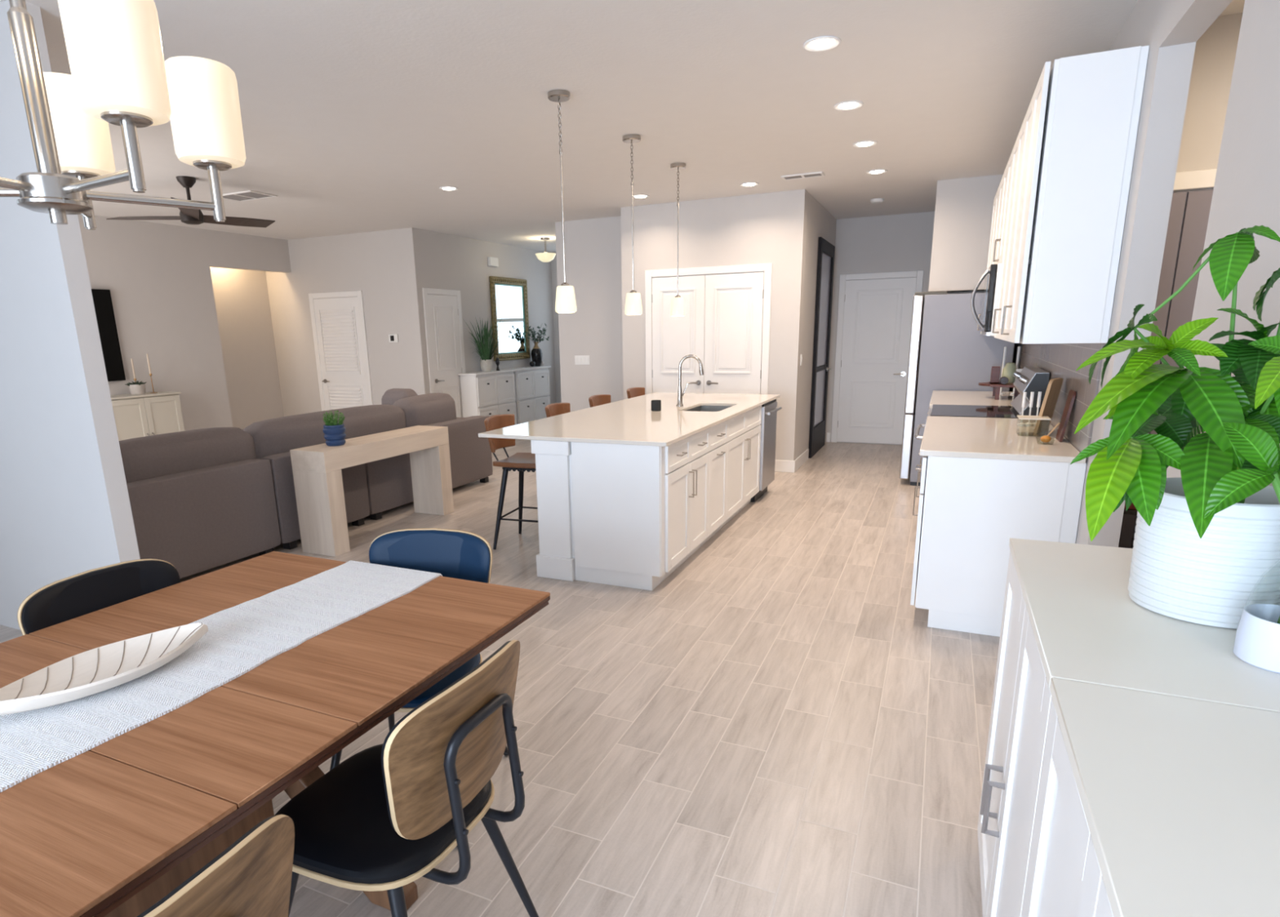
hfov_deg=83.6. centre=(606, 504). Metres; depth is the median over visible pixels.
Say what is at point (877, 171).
recessed light
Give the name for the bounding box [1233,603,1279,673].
pot
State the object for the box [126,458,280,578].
sofa section
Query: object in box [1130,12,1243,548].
wall
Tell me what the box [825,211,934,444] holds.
wall
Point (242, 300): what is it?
wall
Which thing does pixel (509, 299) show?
mirror glass
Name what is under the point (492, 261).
door chime
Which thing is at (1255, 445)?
plant cutting
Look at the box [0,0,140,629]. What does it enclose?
wall
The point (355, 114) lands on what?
ceiling
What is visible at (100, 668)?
bowl
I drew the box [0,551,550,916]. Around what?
dining table
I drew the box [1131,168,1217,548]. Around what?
door frame
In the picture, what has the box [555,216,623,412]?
wall
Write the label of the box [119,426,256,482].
cushion
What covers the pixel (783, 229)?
wall
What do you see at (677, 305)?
pendant light
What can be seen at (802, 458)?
baseboard
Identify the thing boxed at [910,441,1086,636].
base cabinet
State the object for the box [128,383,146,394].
pot
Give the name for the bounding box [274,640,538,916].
dining chair
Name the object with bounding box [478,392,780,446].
island countertop
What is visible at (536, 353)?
vase
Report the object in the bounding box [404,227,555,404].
wall
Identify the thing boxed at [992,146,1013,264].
upper cabinet
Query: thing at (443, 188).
recessed light
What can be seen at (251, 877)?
dining chair
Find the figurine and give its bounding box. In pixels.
[495,357,499,370]
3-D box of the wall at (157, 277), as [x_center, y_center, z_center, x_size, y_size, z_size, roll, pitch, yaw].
[-5.635,-1.670,7.795,0.120,2.850,5.657,5,15,24]
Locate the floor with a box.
[0,439,999,916]
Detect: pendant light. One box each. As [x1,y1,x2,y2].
[547,88,576,312]
[622,133,642,315]
[670,162,685,316]
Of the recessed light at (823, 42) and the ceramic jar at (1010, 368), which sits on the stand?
the ceramic jar at (1010, 368)
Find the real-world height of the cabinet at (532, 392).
0.990 m
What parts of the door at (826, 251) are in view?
glass pane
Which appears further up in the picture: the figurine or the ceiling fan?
the ceiling fan
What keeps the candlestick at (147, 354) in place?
on the media cabinet at (148, 414)
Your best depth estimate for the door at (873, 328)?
9.26 m
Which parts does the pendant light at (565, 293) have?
chain, rod, lamp shade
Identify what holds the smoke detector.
attached to the ceiling
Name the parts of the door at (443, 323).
lever handle, raised panel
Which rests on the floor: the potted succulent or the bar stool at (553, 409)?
the bar stool at (553, 409)
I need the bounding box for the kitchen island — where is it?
[530,404,761,590]
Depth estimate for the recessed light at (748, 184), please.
6.74 m
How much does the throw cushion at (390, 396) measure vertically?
0.550 m
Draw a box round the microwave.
[970,263,1001,335]
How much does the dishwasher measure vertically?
0.878 m
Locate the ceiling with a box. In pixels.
[0,0,1244,252]
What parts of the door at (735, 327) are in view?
lever handle, raised panel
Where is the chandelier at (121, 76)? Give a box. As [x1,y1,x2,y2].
[0,0,245,230]
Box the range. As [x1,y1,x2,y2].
[915,366,1049,484]
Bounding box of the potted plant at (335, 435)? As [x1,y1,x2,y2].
[321,409,346,445]
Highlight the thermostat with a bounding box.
[388,333,398,342]
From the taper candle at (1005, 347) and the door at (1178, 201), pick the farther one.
the taper candle at (1005, 347)
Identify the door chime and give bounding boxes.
[487,256,498,266]
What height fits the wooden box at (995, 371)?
0.130 m
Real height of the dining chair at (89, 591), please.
0.860 m
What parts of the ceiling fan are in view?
blade, blade, blade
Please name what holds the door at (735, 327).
in the wall at (783, 229)
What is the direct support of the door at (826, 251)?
in the wall at (783, 229)
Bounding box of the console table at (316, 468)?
[289,425,453,556]
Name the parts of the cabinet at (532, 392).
tilt door, tilt door, tilt door, tilt door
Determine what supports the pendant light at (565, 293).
hanging from the ceiling
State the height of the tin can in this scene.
0.060 m
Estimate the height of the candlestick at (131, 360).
0.390 m
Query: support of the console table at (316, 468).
on the floor
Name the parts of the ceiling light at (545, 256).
stem, lamp shade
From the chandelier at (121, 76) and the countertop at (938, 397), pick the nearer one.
the chandelier at (121, 76)
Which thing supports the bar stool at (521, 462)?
on the floor
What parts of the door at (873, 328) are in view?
raised panel, lever handle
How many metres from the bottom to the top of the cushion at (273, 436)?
0.495 m
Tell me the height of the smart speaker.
0.080 m
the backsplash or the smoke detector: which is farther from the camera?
the smoke detector
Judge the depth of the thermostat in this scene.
9.51 m
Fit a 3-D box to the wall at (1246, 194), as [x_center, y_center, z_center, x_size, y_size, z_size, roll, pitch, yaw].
[2.225,-0.700,3.103,0.110,2.850,12.440,5,15,24]
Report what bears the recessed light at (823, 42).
in the ceiling
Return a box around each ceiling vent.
[222,190,277,201]
[781,171,825,180]
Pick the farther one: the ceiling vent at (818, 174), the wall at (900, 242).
the wall at (900, 242)
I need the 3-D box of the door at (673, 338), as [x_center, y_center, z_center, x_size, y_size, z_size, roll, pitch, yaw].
[0.788,-1.469,8.006,0.616,2.074,0.075,5,15,24]
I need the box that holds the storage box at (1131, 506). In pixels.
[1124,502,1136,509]
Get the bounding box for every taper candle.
[1000,346,1007,394]
[1009,346,1020,394]
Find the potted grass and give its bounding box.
[464,315,503,371]
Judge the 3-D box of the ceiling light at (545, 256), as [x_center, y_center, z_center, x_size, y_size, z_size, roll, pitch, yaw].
[-0.877,-3.681,10.338,0.300,0.329,0.300,5,15,24]
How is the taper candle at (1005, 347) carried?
on the countertop at (938, 397)
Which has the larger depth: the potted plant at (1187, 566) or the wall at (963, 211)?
the wall at (963, 211)
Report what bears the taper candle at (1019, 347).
on the countertop at (938, 397)
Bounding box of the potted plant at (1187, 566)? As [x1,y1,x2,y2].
[1070,225,1279,628]
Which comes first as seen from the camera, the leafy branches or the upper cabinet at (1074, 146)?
the upper cabinet at (1074, 146)
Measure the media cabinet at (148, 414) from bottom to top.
0.945 m
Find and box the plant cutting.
[1204,422,1279,623]
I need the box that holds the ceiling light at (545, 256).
[535,237,555,262]
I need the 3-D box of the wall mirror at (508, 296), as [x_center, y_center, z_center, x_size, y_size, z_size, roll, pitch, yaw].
[-1.489,-2.906,11.204,0.058,1.240,1.030,5,15,24]
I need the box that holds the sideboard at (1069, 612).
[977,537,1279,916]
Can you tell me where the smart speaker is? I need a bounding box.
[651,400,661,410]
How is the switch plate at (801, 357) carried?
attached to the wall at (783, 229)
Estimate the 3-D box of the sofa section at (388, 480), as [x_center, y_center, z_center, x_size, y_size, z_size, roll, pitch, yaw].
[-2.048,-0.437,6.959,1.020,0.700,1.830,5,15,24]
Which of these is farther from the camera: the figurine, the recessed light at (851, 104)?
the figurine
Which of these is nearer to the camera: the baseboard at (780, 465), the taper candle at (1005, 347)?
the taper candle at (1005, 347)
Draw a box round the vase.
[530,342,542,366]
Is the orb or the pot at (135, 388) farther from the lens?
the orb
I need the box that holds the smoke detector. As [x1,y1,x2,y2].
[870,198,884,203]
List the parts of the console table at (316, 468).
leg, leg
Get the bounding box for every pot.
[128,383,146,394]
[480,359,492,371]
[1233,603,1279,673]
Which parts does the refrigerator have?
door, door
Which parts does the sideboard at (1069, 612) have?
handle, handle, door, door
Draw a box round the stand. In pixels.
[978,381,1019,399]
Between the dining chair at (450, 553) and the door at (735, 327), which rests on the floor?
the dining chair at (450, 553)
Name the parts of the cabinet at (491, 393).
tilt door, tilt door, tilt door, tilt door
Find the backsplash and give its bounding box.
[1019,342,1104,457]
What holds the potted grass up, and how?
on the cabinet at (491, 393)
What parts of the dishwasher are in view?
door panel, handle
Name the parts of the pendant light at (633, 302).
chain, rod, lamp shade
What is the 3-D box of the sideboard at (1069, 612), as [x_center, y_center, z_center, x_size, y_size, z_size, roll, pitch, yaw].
[1.086,0.667,1.563,0.459,0.965,0.853,5,15,24]
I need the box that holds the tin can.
[999,376,1008,384]
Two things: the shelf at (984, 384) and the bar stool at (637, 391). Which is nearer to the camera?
the shelf at (984, 384)
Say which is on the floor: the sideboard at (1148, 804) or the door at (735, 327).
the sideboard at (1148, 804)
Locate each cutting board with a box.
[1033,377,1062,433]
[1055,389,1075,441]
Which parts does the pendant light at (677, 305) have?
rod, lamp shade, chain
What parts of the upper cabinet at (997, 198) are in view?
door, door, door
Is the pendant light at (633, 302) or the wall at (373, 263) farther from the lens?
the wall at (373, 263)
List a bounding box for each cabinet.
[110,391,184,440]
[457,368,516,424]
[506,365,551,424]
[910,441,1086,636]
[977,171,1004,336]
[991,44,1149,343]
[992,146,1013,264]
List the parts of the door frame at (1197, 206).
casing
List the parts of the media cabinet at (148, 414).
door, door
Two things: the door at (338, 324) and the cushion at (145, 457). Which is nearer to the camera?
the cushion at (145, 457)
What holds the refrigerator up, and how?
on the floor
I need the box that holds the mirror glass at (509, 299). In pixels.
[495,284,524,352]
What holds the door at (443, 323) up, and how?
in the wall at (435, 260)
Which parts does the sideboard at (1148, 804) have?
door, door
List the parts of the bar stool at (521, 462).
backrest, leg, seat, under frame, leg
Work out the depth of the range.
4.83 m
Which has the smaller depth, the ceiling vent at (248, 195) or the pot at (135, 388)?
the ceiling vent at (248, 195)
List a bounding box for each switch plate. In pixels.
[574,355,590,364]
[800,354,802,365]
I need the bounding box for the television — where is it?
[91,288,125,381]
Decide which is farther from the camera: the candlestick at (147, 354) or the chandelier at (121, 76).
the candlestick at (147, 354)
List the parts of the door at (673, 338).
raised panel, lever handle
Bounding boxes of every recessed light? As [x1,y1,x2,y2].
[439,186,457,191]
[632,194,648,198]
[739,182,759,186]
[803,35,840,51]
[833,100,863,110]
[852,140,877,146]
[866,168,887,173]
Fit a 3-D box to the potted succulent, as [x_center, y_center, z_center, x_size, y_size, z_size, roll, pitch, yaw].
[-5.285,-1.322,8.047,0.188,0.151,0.213,-4,14,-10]
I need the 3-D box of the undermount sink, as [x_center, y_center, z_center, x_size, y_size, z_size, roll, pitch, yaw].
[0.838,-0.670,5.844,0.352,0.210,0.674,5,15,24]
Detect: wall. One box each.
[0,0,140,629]
[77,213,291,431]
[209,266,284,429]
[265,228,417,416]
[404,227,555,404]
[551,252,561,403]
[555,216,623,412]
[620,189,836,460]
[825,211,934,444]
[928,173,1003,293]
[1008,0,1279,546]
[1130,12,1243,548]
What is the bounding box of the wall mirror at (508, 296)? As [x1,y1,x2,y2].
[488,275,530,360]
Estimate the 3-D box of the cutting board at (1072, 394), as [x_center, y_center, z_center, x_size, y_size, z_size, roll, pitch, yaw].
[2.364,-0.460,3.677,0.048,0.259,0.140,5,15,24]
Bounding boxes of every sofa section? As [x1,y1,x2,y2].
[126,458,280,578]
[260,451,369,549]
[364,415,493,519]
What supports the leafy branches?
in the vase
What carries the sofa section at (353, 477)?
on the floor
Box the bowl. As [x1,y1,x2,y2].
[0,622,208,715]
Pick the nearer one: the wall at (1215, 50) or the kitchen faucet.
the wall at (1215, 50)
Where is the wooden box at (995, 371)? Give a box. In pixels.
[990,366,1000,382]
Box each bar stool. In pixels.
[484,413,537,549]
[545,402,570,417]
[588,394,610,407]
[626,386,644,398]
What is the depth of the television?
7.85 m
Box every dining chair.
[17,558,180,635]
[137,813,294,916]
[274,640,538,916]
[329,528,508,846]
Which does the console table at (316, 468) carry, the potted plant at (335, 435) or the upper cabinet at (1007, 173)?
the potted plant at (335, 435)
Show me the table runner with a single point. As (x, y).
(239, 638)
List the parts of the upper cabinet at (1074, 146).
handle, handle, door, handle, door, door, door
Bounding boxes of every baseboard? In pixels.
[774,459,795,472]
[794,448,808,471]
[826,432,831,442]
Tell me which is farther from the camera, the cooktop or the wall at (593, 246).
the wall at (593, 246)
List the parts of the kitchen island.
corner post, panel, drawer, door, handle, handle, door, drawer, door, drawer, door, drawer, handle, handle, door, drawer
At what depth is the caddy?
3.87 m
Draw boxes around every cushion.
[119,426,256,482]
[242,404,405,458]
[381,388,417,404]
[392,392,456,427]
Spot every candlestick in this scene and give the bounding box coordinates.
[130,358,136,382]
[146,353,155,393]
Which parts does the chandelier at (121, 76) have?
arm, arm, rod, lamp shade, arm, arm, lamp shade, arm, lamp shade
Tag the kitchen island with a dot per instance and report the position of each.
(624, 515)
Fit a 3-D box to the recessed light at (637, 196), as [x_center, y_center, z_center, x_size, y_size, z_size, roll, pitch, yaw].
[0.349,-3.122,7.248,0.176,0.013,0.176,5,15,24]
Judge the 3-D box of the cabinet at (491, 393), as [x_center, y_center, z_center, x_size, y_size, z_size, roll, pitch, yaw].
[-1.716,-1.478,10.616,0.317,0.990,1.070,5,15,24]
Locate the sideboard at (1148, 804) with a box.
[1021,677,1279,916]
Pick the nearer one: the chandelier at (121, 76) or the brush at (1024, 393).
the chandelier at (121, 76)
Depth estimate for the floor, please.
2.84 m
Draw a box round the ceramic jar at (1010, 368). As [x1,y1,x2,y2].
[1001,362,1016,382]
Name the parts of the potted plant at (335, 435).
pot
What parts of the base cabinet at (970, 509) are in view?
handle, door, handle, handle, handle, drawer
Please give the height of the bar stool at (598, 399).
0.945 m
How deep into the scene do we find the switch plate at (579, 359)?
9.10 m
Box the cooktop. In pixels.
[930,404,1020,417]
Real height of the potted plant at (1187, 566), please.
0.706 m
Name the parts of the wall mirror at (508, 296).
frame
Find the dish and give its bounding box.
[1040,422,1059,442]
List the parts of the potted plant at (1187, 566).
pot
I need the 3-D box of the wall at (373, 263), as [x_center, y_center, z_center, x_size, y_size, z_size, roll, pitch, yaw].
[-3.721,-2.248,10.019,2.670,2.850,0.120,5,15,24]
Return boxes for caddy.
[1017,415,1050,420]
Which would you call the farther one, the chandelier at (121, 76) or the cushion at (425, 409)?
the cushion at (425, 409)
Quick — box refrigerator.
[899,291,1014,485]
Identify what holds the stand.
on the countertop at (938, 397)
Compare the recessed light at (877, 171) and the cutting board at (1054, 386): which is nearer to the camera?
the cutting board at (1054, 386)
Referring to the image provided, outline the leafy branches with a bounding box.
[523,323,549,343]
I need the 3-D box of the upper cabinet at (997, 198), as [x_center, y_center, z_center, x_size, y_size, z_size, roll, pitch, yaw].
[3.206,-1.917,5.626,0.380,1.130,1.315,5,15,24]
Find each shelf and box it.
[978,381,1015,387]
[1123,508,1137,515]
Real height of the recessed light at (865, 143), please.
0.013 m
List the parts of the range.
handle, knob, knob, control panel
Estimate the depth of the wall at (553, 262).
12.50 m
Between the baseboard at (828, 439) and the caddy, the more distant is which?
the baseboard at (828, 439)
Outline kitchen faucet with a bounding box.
[676,354,703,405]
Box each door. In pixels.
[308,290,373,410]
[422,287,466,417]
[644,262,772,394]
[651,275,705,393]
[808,236,835,457]
[831,270,924,444]
[1118,191,1186,548]
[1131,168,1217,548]
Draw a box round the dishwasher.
[751,399,782,502]
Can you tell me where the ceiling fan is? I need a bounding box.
[106,175,275,227]
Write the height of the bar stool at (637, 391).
0.945 m
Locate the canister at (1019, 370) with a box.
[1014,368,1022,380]
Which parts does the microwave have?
handle, door, control panel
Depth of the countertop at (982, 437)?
3.72 m
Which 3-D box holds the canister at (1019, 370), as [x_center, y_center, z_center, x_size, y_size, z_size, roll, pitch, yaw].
[3.321,-1.032,5.746,0.060,0.120,0.060,5,15,24]
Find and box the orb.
[529,360,535,366]
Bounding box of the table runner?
[0,560,442,792]
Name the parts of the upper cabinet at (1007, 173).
handle, door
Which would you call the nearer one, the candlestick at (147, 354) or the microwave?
the microwave
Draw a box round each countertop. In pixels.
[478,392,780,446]
[919,415,1086,463]
[929,390,1016,408]
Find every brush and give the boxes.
[1017,391,1026,426]
[1024,391,1034,426]
[1032,391,1041,426]
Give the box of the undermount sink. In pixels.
[686,405,732,411]

